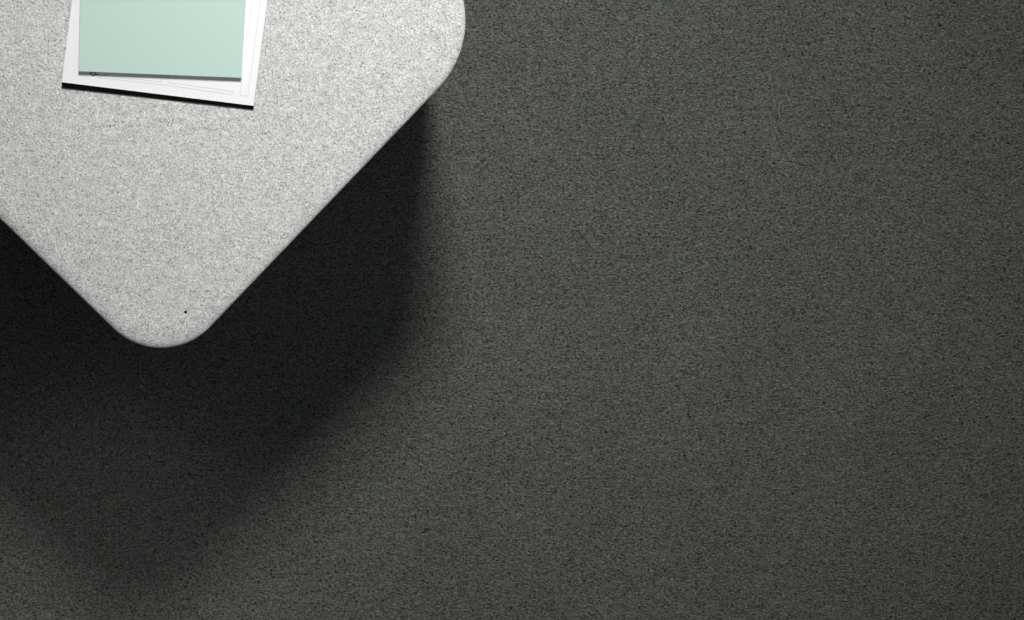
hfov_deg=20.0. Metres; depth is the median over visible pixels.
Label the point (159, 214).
ottoman
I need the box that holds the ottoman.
[0,0,464,347]
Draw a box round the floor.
[0,0,1023,619]
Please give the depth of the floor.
3.62 m

